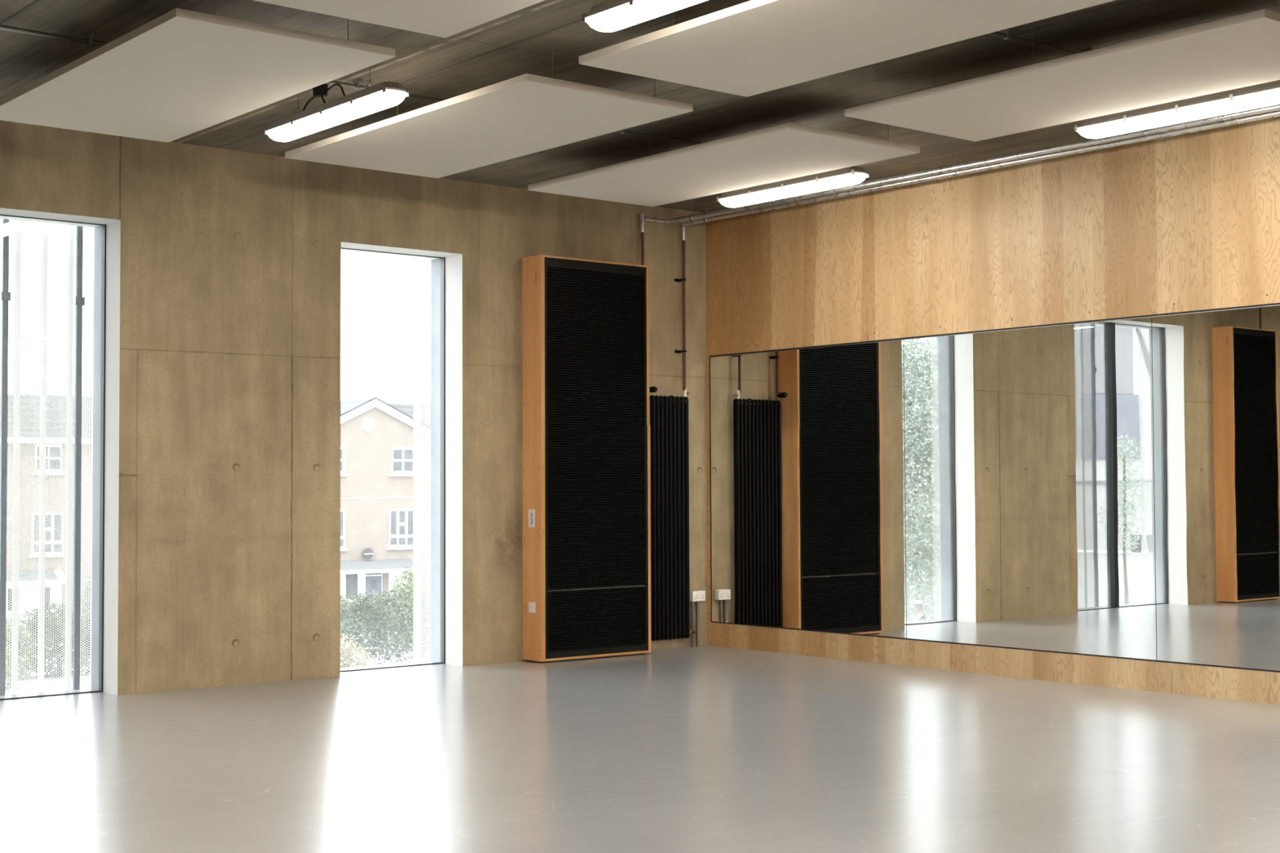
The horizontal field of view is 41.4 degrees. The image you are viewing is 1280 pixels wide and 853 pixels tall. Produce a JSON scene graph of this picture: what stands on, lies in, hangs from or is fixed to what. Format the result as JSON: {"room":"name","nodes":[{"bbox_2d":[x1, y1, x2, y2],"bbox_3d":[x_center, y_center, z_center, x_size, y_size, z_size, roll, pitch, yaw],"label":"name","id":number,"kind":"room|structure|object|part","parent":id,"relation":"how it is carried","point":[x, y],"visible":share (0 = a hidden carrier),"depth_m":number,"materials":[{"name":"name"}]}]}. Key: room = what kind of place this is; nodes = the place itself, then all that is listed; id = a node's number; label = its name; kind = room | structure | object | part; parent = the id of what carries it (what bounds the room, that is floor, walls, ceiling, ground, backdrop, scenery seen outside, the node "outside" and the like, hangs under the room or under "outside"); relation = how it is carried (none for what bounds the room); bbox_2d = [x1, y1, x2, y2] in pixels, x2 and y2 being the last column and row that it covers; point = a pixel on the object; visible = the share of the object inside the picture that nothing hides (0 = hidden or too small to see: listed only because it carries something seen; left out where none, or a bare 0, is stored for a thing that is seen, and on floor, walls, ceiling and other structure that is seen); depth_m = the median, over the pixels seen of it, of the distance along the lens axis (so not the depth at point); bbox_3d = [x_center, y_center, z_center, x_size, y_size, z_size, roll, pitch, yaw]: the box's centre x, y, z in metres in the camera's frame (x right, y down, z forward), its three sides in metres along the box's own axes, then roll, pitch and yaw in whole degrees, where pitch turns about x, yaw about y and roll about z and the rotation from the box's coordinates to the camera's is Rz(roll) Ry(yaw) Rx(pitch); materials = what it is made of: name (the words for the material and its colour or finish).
{"room":"exercise studio","nodes":[
{"label":"exercise studio","id":0,"kind":"room"},
{"bbox_2d":[0,120,707,695],"bbox_3d":[-4.831,-0.109,10.975,14.300,3.875,0.460,1,-3,-40],"label":"wall","id":1,"kind":"structure","parent":0,"point":[222,549],"depth_m":12.46,"materials":[{"name":"concrete"}]},
{"bbox_2d":[0,218,94,695],"bbox_3d":[-3.699,0.078,12.289,2.805,4.384,0.075,1,-3,-40],"label":"screen","id":2,"kind":"object","parent":1,"relation":"attached to","point":[5,295],"visible":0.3,"depth_m":11.91,"materials":[{"name":"grey metal"}]},
{"bbox_3d":[-4.396,0.110,11.695,0.040,4.284,0.029,1,-3,-40],"label":"post","id":3,"kind":"part","parent":2,"relation":"part of","materials":[{"name":"grey metal"}]},
{"bbox_3d":[-3.994,0.120,12.027,0.040,4.284,0.029,1,-3,-40],"label":"post","id":4,"kind":"part","parent":2,"relation":"part of","materials":[{"name":"grey metal"}]},
{"bbox_2d":[0,214,106,700],"bbox_3d":[-4.649,0.207,11.284,2.135,3.304,0.275,1,-3,-40],"label":"window","id":5,"kind":"structure","parent":1,"relation":"in","point":[100,234],"depth_m":11.94,"materials":[{"name":"white metal"}]},
{"bbox_3d":[-4.670,1.848,11.260,2.123,0.022,0.188,1,-3,-40],"label":"sill","id":6,"kind":"part","parent":5,"relation":"part of","materials":[{"name":"grey metal"}]},
{"bbox_2d":[340,247,444,671],"bbox_3d":[-2.078,0.271,13.426,1.101,3.304,0.245,1,-3,-40],"label":"window","id":7,"kind":"structure","parent":1,"relation":"in","point":[437,265],"depth_m":13.75,"materials":[{"name":"white metal"}]},
{"bbox_3d":[-2.089,1.912,13.390,1.089,0.022,0.188,1,-3,-40],"label":"sill","id":8,"kind":"part","parent":7,"relation":"part of","materials":[{"name":"grey metal"}]},
{"bbox_2d":[413,258,431,662],"bbox_3d":[-0.686,0.154,14.818,3.005,4.384,0.050,1,-3,-40],"label":"screen","id":9,"kind":"object","parent":1,"relation":"attached to","point":[418,293],"visible":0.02,"depth_m":13.88,"materials":[{"name":"white metal"}]},
{"bbox_2d":[640,213,668,265],"bbox_3d":[0.101,-1.075,14.722,0.325,1.527,0.104,1,-3,-40],"label":"riser pipe","id":10,"kind":"object","parent":1,"relation":"attached to","point":[642,219],"visible":0.47,"depth_m":14.63,"materials":[{"name":"orange metal"}]},
{"bbox_2d":[649,395,689,640],"bbox_3d":[0.196,0.791,14.730,0.562,2.130,0.098,1,-3,-40],"label":"radiator","id":11,"kind":"object","parent":1,"relation":"attached to","point":[668,420],"visible":0.7,"depth_m":14.74,"materials":[{"name":"black metal"}]},
{"bbox_2d":[649,386,657,392],"bbox_3d":[0.085,-0.308,14.558,0.055,0.071,0.153,2,-3,-44],"label":"radiator valve","id":12,"kind":"object","parent":11,"relation":"attached to","point":[652,389],"visible":0.43,"depth_m":14.51,"materials":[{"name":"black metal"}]},
{"bbox_2d":[683,387,689,396],"bbox_3d":[0.410,-0.300,14.917,0.066,0.075,0.032,1,-3,-40],"label":"radiator valve","id":13,"kind":"object","parent":11,"relation":"attached to","point":[686,393],"visible":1,"depth_m":14.90,"materials":[{"name":"white plastic"}]},
{"bbox_2d":[689,630,695,647],"bbox_3d":[0.449,1.868,14.872,0.063,0.151,0.058,1,-3,-40],"label":"radiator valve","id":14,"kind":"object","parent":11,"relation":"attached to","point":[691,632],"visible":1,"depth_m":14.89,"materials":[{"name":"gold metal"}]},
{"bbox_2d":[674,225,687,390],"bbox_3d":[0.365,-1.057,14.935,0.062,1.478,0.111,1,-3,-40],"label":"riser pipe","id":15,"kind":"object","parent":1,"relation":"attached to","point":[683,279],"visible":1,"depth_m":14.91,"materials":[{"name":"orange metal"}]},
{"bbox_2d":[689,601,694,647],"bbox_3d":[0.465,1.746,14.956,0.040,0.400,0.035,1,-3,-40],"label":"conduit","id":16,"kind":"object","parent":1,"relation":"attached to","point":[692,624],"visible":1,"depth_m":14.94,"materials":[{"name":"metal"}]},
{"bbox_2d":[694,601,699,646],"bbox_3d":[0.509,1.748,14.992,0.040,0.400,0.035,1,-3,-40],"label":"conduit","id":17,"kind":"object","parent":1,"relation":"attached to","point":[696,624],"visible":1,"depth_m":14.98,"materials":[{"name":"metal"}]},
{"bbox_2d":[689,590,705,601],"bbox_3d":[0.506,1.501,14.984,0.148,0.091,0.060,1,-3,-40],"label":"outlet","id":18,"kind":"object","parent":1,"relation":"attached to","point":[695,596],"visible":1,"depth_m":14.95,"materials":[{"name":"white plastic"}]},
{"bbox_2d":[0,645,1279,852],"bbox_3d":[-0.066,1.745,4.911,14.600,0.300,15.760,1,-3,-40],"label":"floor","id":19,"kind":"structure","parent":0,"point":[701,748],"depth_m":8.61,"materials":[{"name":"grey plastic"}]},
{"bbox_2d":[521,254,651,662],"bbox_3d":[-0.438,0.270,14.121,1.148,3.300,0.261,1,-3,-40],"label":"acoustic panel","id":20,"kind":"object","parent":19,"relation":"on","point":[586,437],"visible":1,"depth_m":13.97,"materials":[{"name":"black fabric"}]},
{"bbox_3d":[-0.866,0.254,13.769,0.038,3.288,0.260,1,-3,-40],"label":"panel","id":21,"kind":"part","parent":20,"relation":"part of","materials":[{"name":"brown wood"}]},
{"bbox_2d":[528,509,535,527],"bbox_3d":[-0.880,0.746,13.731,0.013,0.146,0.086,1,-3,-40],"label":"outlet","id":22,"kind":"object","parent":20,"relation":"attached to","point":[531,520],"visible":1,"depth_m":13.72,"materials":[{"name":"white plastic"}]},
{"bbox_2d":[528,601,535,613],"bbox_3d":[-0.873,1.465,13.704,0.009,0.085,0.090,1,-3,-40],"label":"blank plate","id":23,"kind":"object","parent":20,"relation":"attached to","point":[531,605],"visible":1,"depth_m":13.70,"materials":[{"name":"white plastic"}]},
{"bbox_3d":[-0.441,-1.371,14.183,1.083,0.016,0.260,1,-3,-40],"label":"panel","id":24,"kind":"part","parent":20,"relation":"part of","materials":[{"name":"brown wood"}]},
{"bbox_3d":[-0.426,1.897,14.068,1.083,0.020,0.260,1,-3,-40],"label":"panel","id":25,"kind":"part","parent":20,"relation":"part of","materials":[{"name":"brown wood"}]},
{"bbox_3d":[-0.008,0.275,14.477,0.031,3.288,0.260,1,-3,-40],"label":"panel","id":26,"kind":"part","parent":20,"relation":"part of","materials":[{"name":"brown wood"}]},
{"bbox_2d":[0,0,1279,212],"bbox_3d":[-0.084,-2.333,5.055,14.600,0.110,15.760,1,-3,-40],"label":"ceiling","id":27,"kind":"structure","parent":0,"point":[548,38],"depth_m":9.94,"materials":[{"name":"concrete"}]},
{"bbox_2d":[0,8,395,142],"bbox_3d":[-2.571,-1.984,9.292,1.180,0.265,2.740,1,-3,-40],"label":"raft","id":28,"kind":"object","parent":27,"relation":"hanging from","point":[181,73],"visible":1,"depth_m":9.01,"materials":[{"name":"fabric"}]},
{"bbox_2d":[263,66,409,142],"bbox_3d":[-1.791,-1.931,9.872,0.162,0.336,1.450,1,-3,-40],"label":"ceiling light","id":29,"kind":"object","parent":27,"relation":"hanging from","point":[384,95],"visible":0.97,"depth_m":9.72,"materials":[{"name":"white plastic"}]},
{"bbox_2d":[302,83,345,111],"bbox_3d":[-1.848,-1.956,9.993,0.090,0.154,0.528,1,-3,-40],"label":"junction box","id":30,"kind":"object","parent":29,"relation":"on","point":[321,91],"visible":0.75,"depth_m":10.02,"materials":[{"name":"black plastic"}]},
{"bbox_2d":[266,89,406,142],"bbox_3d":[-1.790,-1.794,9.867,0.152,0.062,1.450,1,-3,-40],"label":"diffuser","id":31,"kind":"object","parent":29,"relation":"attached to","point":[370,101],"depth_m":9.75,"materials":[{"name":"white plastic"}]},
{"bbox_2d":[0,24,702,144],"bbox_3d":[-3.686,-2.108,8.547,11.900,0.059,0.064,1,-3,-40],"label":"cable conduit","id":32,"kind":"object","parent":27,"relation":"attached to","point":[89,41],"visible":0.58,"depth_m":10.09,"materials":[{"name":"metal"}]},
{"bbox_2d":[254,0,544,37],"bbox_3d":[-0.543,-2.079,6.838,1.180,0.265,2.706,1,-3,-40],"label":"raft","id":33,"kind":"object","parent":27,"relation":"hanging from","point":[439,18],"visible":1,"depth_m":7.78,"materials":[{"name":"fabric"}]},
{"bbox_2d":[284,73,693,177],"bbox_3d":[-1.024,-1.946,10.569,1.194,0.265,2.740,1,-3,-40],"label":"raft","id":34,"kind":"object","parent":27,"relation":"hanging from","point":[526,113],"visible":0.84,"depth_m":10.32,"materials":[{"name":"fabric"}]},
{"bbox_2d":[582,0,706,31],"bbox_3d":[0.244,-2.027,7.398,0.162,0.336,1.450,1,-3,-40],"label":"ceiling light","id":35,"kind":"object","parent":27,"relation":"hanging from","point":[609,15],"visible":1,"depth_m":7.68,"materials":[{"name":"white plastic"}]},
{"bbox_2d":[528,93,919,206],"bbox_3d":[0.508,-1.908,11.833,1.202,0.265,2.740,1,-3,-40],"label":"raft","id":36,"kind":"object","parent":27,"relation":"hanging from","point":[788,150],"visible":0.94,"depth_m":11.56,"materials":[{"name":"fabric"}]},
{"bbox_2d":[716,165,869,207],"bbox_3d":[1.098,-1.855,12.399,0.162,0.336,1.450,1,-3,-40],"label":"ceiling light","id":37,"kind":"object","parent":27,"relation":"hanging from","point":[855,175],"visible":0.93,"depth_m":12.28,"materials":[{"name":"white plastic"}]},
{"bbox_2d":[578,0,1114,97],"bbox_3d":[1.004,-2.041,8.114,1.194,0.265,2.706,1,-3,-40],"label":"raft","id":38,"kind":"object","parent":27,"relation":"hanging from","point":[751,47],"visible":1,"depth_m":8.27,"materials":[{"name":"fabric"}]},
{"bbox_2d":[667,103,1279,224],"bbox_3d":[3.174,-1.986,11.310,0.058,0.168,9.170,1,-3,-40],"label":"pipe","id":39,"kind":"object","parent":27,"relation":"hanging from","point":[941,170],"visible":0.96,"depth_m":12.09,"materials":[{"name":"metal"}]},
{"bbox_2d":[680,110,1279,226],"bbox_3d":[3.299,-1.983,11.413,0.058,0.168,9.170,1,-3,-40],"label":"pipe","id":40,"kind":"object","parent":27,"relation":"hanging from","point":[1273,113],"visible":0.7,"depth_m":12.19,"materials":[{"name":"metal"}]},
{"bbox_2d":[987,27,1093,55],"bbox_3d":[-1.667,-2.203,6.104,11.900,0.059,0.064,1,-3,-40],"label":"cable conduit","id":41,"kind":"object","parent":27,"relation":"attached to","point":[1005,33],"visible":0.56,"depth_m":9.22,"materials":[{"name":"metal"}]},
{"bbox_2d":[844,0,1279,141],"bbox_3d":[2.536,-2.003,9.379,1.202,0.265,2.706,1,-3,-40],"label":"raft","id":42,"kind":"object","parent":27,"relation":"hanging from","point":[1243,50],"visible":1,"depth_m":9.28,"materials":[{"name":"fabric"}]},
{"bbox_2d":[1074,80,1279,138],"bbox_3d":[3.177,-1.953,9.883,0.162,0.336,1.450,1,-3,-40],"label":"ceiling light","id":43,"kind":"object","parent":27,"relation":"hanging from","point":[1266,94],"visible":0.89,"depth_m":9.82,"materials":[{"name":"white plastic"}]},
{"bbox_3d":[5.496,-0.208,9.480,0.280,3.875,15.000,1,-3,-40],"label":"wall","id":44,"kind":"structure","parent":0,"visible":0},
{"bbox_2d":[706,355,711,622],"bbox_3d":[0.621,0.556,15.128,0.020,2.377,0.043,1,-3,-40],"label":"trim","id":45,"kind":"structure","parent":44,"relation":"attached to","point":[707,357],"depth_m":15.12,"materials":[{"name":"brown wood"}]},
{"bbox_2d":[709,337,906,639],"bbox_3d":[1.362,0.520,14.223,0.014,2.377,2.297,1,-3,-40],"label":"wall mirror","id":46,"kind":"object","parent":44,"relation":"attached to","point":[807,458],"visible":1,"depth_m":14.14,"materials":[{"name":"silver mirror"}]},
{"bbox_3d":[0.634,0.555,15.104,0.014,2.377,0.010,1,-3,-40],"label":"edge trim","id":47,"kind":"part","parent":46,"relation":"part of","materials":[{"name":"metal"}]},
{"bbox_3d":[1.359,-0.661,14.262,0.014,0.012,2.285,1,-3,-40],"label":"edge trim","id":48,"kind":"part","parent":46,"relation":"part of","materials":[{"name":"black metal"}]},
{"bbox_3d":[1.370,1.703,14.178,0.014,0.010,2.285,1,-3,-40],"label":"edge trim","id":49,"kind":"part","parent":46,"relation":"part of","materials":[{"name":"brown wood"}]},
{"bbox_2d":[705,115,1279,355],"bbox_3d":[3.560,-1.416,11.626,0.020,1.291,9.300,1,-3,-40],"label":"wall panel","id":50,"kind":"object","parent":44,"relation":"attached to","point":[1190,221],"depth_m":12.53,"materials":[{"name":"brown wood"}]},
{"bbox_2d":[707,622,1279,705],"bbox_3d":[3.574,1.708,11.516,0.020,0.207,9.300,1,-3,-40],"label":"baseboard","id":51,"kind":"structure","parent":44,"relation":"attached to","point":[1218,682],"depth_m":12.47,"materials":[{"name":"brown wood"}]},
{"bbox_2d":[903,315,1156,662],"bbox_3d":[2.810,0.452,12.471,0.014,2.377,2.256,1,-3,-40],"label":"wall mirror","id":52,"kind":"object","parent":44,"relation":"attached to","point":[1030,510],"visible":1,"depth_m":12.37,"materials":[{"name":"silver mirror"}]},
{"bbox_3d":[2.805,-0.730,12.513,0.014,0.012,2.254,1,-3,-40],"label":"edge trim","id":53,"kind":"part","parent":52,"relation":"part of","materials":[{"name":"metal"}]},
{"bbox_3d":[2.815,1.635,12.430,0.014,0.010,2.254,1,-3,-40],"label":"edge trim","id":54,"kind":"part","parent":52,"relation":"part of","materials":[{"name":"brown wood"}]},
{"bbox_2d":[1151,302,1279,672],"bbox_3d":[4.250,0.384,10.729,0.014,2.377,2.270,1,-3,-40],"label":"wall mirror","id":55,"kind":"object","parent":44,"relation":"attached to","point":[1216,371],"visible":1,"depth_m":11.22,"materials":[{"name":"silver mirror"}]},
{"bbox_3d":[4.244,-0.797,10.771,0.014,0.012,2.268,1,-3,-40],"label":"edge trim","id":56,"kind":"part","parent":55,"relation":"part of","materials":[{"name":"black metal"}]},
{"bbox_3d":[4.255,1.567,10.688,0.014,0.010,2.268,1,-3,-40],"label":"edge trim","id":57,"kind":"part","parent":55,"relation":"part of","materials":[{"name":"metal"}]},
{"label":"outside","id":58,"kind":"structure","parent":0,"visible":0},
{"bbox_2d":[4,604,431,695],"bbox_3d":[-42.491,7.026,51.437,170.000,0.200,108.800,1,-3,-40],"label":"ground","id":59,"kind":"structure","parent":58,"point":[387,662],"depth_m":45.46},
{"bbox_2d":[4,617,31,689],"bbox_3d":[-15.941,5.691,41.743,1.796,1.963,1.770,1,-3,-40],"label":"shrub","id":60,"kind":"object","parent":59,"relation":"on","point":[8,626],"visible":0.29,"depth_m":41.80,"materials":[{"name":"green plant"}]},
{"bbox_2d":[5,602,90,678],"bbox_3d":[-15.413,5.695,44.498,3.542,2.140,2.153,1,-3,-40],"label":"shrub","id":61,"kind":"object","parent":59,"relation":"on","point":[62,610],"visible":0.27,"depth_m":44.20,"materials":[{"name":"green plant"}]},
{"bbox_3d":[-15.303,6.315,44.601,0.166,0.500,0.166,-1,-2,28],"label":"stem","id":62,"kind":"part","parent":61,"relation":"part of","materials":[{"name":"plant"}]},
{"bbox_2d":[71,576,90,654],"bbox_3d":[-15.423,5.392,47.921,1.844,2.579,1.849,0,-2,-18],"label":"shrub","id":63,"kind":"object","parent":59,"relation":"on","point":[87,576],"visible":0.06,"depth_m":47.78,"materials":[{"name":"green plant"}]},
{"bbox_2d":[0,394,431,622],"bbox_3d":[-23.286,3.070,67.919,50.601,8.700,10.750,1,-2,-33],"label":"house","id":64,"kind":"structure","parent":59,"relation":"on","point":[376,435],"depth_m":70.38,"materials":[{"name":"brick"}]},
{"bbox_3d":[-22.271,4.875,63.627,1.350,0.080,0.120,1,-2,-33],"label":"sill","id":65,"kind":"part","parent":64,"relation":"part of","materials":[{"name":"white stone"}]},
{"bbox_3d":[-22.290,4.025,63.681,1.035,1.406,0.003,1,-2,-33],"label":"pane","id":66,"kind":"part","parent":64,"relation":"part of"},
{"bbox_3d":[-22.264,1.788,63.750,1.200,0.080,0.120,1,-2,-33],"label":"sill","id":67,"kind":"part","parent":64,"relation":"part of","materials":[{"name":"white stone"}]},
{"bbox_3d":[-22.281,1.194,63.794,0.840,0.840,0.003,1,-2,-33],"label":"pane","id":68,"kind":"part","parent":64,"relation":"part of","materials":[{"name":"white glass"}]},
{"bbox_3d":[-12.695,1.378,69.779,0.924,0.896,0.003,1,-2,-33],"label":"pane","id":69,"kind":"part","parent":64,"relation":"part of","materials":[{"name":"white glass"}]},
{"bbox_3d":[-12.695,4.229,69.670,1.053,1.433,0.003,1,-2,-33],"label":"pane","id":70,"kind":"part","parent":64,"relation":"part of","materials":[{"name":"grey glass"}]},
{"bbox_3d":[-11.336,5.288,70.441,0.470,0.470,0.140,1,-2,-33],"label":"satellite dish","id":71,"kind":"part","parent":64,"relation":"part of","materials":[{"name":"grey metal"}]},
{"bbox_2d":[361,417,375,431],"bbox_3d":[-11.362,-0.095,70.743,0.620,0.620,0.050,1,-2,-33],"label":"round vent","id":72,"kind":"object","parent":64,"relation":"attached to","point":[368,424],"depth_m":70.72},
{"bbox_3d":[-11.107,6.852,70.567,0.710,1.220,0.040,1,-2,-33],"label":"door","id":73,"kind":"part","parent":64,"relation":"part of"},
{"bbox_3d":[-11.096,6.611,70.556,0.250,0.400,0.006,1,-2,-33],"label":"door glass","id":74,"kind":"part","parent":64,"relation":"part of","materials":[{"name":"glass"}]},
{"bbox_2d":[382,573,388,601],"bbox_3d":[-10.655,6.781,70.873,0.280,1.380,0.030,1,-2,-33],"label":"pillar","id":75,"kind":"structure","parent":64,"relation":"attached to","point":[384,575],"depth_m":70.86,"materials":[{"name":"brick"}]},
{"bbox_3d":[-10.017,5.144,71.360,1.390,0.080,0.120,1,-2,-33],"label":"sill","id":76,"kind":"part","parent":64,"relation":"part of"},
{"bbox_3d":[-10.036,4.279,71.413,1.071,1.433,0.003,1,-2,-33],"label":"pane","id":77,"kind":"part","parent":64,"relation":"part of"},
{"bbox_3d":[-9.993,2.057,71.493,1.280,0.080,0.120,1,-2,-33],"label":"sill","id":78,"kind":"part","parent":64,"relation":"part of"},
{"bbox_3d":[-10.011,1.428,71.538,0.907,0.896,0.003,1,-2,-33],"label":"pane","id":79,"kind":"part","parent":64,"relation":"part of","materials":[{"name":"grey glass"}]},
{"bbox_2d":[340,633,373,668],"bbox_3d":[-7.509,5.860,41.949,2.190,1.867,1.710,1,-3,-40],"label":"shrub","id":80,"kind":"object","parent":59,"relation":"on","point":[353,660],"visible":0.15,"depth_m":41.93,"materials":[{"name":"green plant"}]},
{"bbox_2d":[340,584,431,665],"bbox_3d":[-7.909,5.559,46.331,5.294,2.400,2.337,1,-2,-32],"label":"hedge","id":81,"kind":"object","parent":59,"relation":"on","point":[369,621],"visible":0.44,"depth_m":46.45,"materials":[{"name":"green plant"}]},
{"bbox_2d":[380,565,431,652],"bbox_3d":[-6.936,5.463,50.764,1.834,2.564,1.744,1,-3,-40],"label":"shrub","id":82,"kind":"object","parent":59,"relation":"on","point":[406,578],"visible":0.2,"depth_m":50.67,"materials":[{"name":"green plant"}]}
]}

